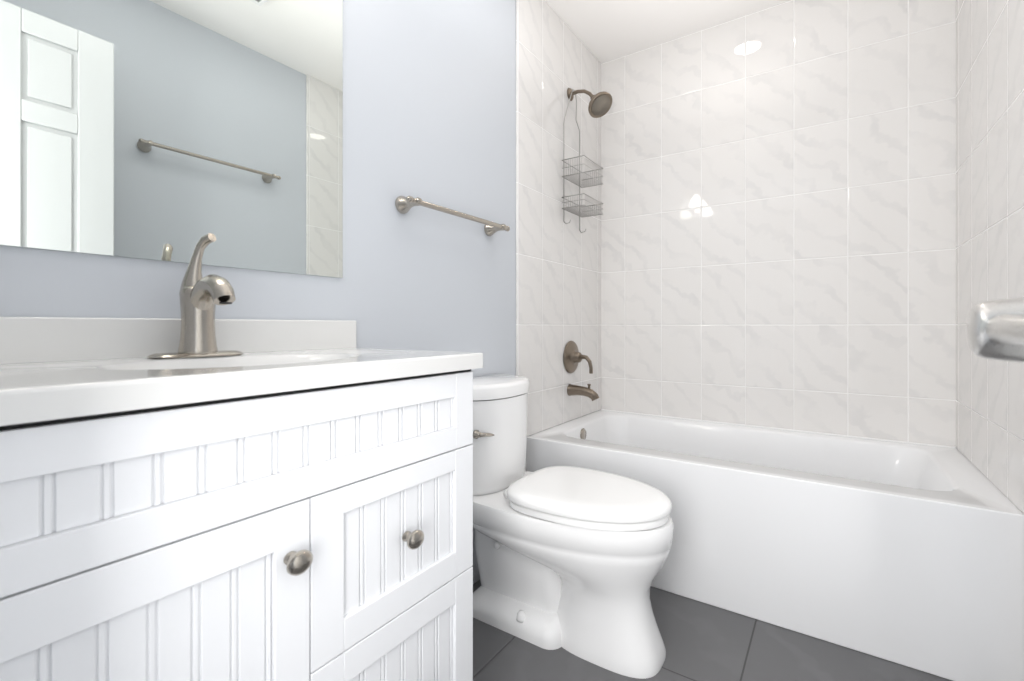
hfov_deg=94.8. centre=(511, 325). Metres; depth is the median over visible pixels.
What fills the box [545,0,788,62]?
ceiling
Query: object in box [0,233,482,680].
vanity
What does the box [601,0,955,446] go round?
tiled wall
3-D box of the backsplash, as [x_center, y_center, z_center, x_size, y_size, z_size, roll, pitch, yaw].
[-0.653,0.024,0.960,0.019,0.076,0.794,0,0,34]
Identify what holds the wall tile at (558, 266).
attached to the wall at (429, 86)
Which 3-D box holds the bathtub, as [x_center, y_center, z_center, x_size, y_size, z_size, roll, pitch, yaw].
[0.897,0.713,1.928,1.499,0.479,0.789,0,0,34]
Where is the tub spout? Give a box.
[567,384,598,400]
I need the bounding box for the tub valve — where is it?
[563,341,592,373]
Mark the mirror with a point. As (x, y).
(142, 129)
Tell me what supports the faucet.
on the vanity
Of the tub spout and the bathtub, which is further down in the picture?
the bathtub
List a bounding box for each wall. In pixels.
[0,0,515,583]
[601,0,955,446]
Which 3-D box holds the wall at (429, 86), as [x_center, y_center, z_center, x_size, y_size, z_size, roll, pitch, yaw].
[-0.609,-0.268,1.136,0.100,2.440,3.996,0,0,34]
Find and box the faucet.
[147,233,242,358]
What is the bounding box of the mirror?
[0,0,342,277]
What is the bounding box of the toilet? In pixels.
[471,374,673,678]
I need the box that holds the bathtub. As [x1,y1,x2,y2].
[526,409,1023,680]
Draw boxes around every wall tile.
[516,0,600,435]
[956,0,1023,513]
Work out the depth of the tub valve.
2.31 m
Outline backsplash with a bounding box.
[0,317,355,363]
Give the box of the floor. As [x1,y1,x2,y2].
[473,580,951,680]
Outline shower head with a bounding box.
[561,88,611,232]
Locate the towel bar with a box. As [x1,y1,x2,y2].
[395,196,509,235]
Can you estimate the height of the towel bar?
0.055 m
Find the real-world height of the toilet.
0.762 m
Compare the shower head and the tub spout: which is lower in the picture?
the tub spout
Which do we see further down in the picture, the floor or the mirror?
the floor

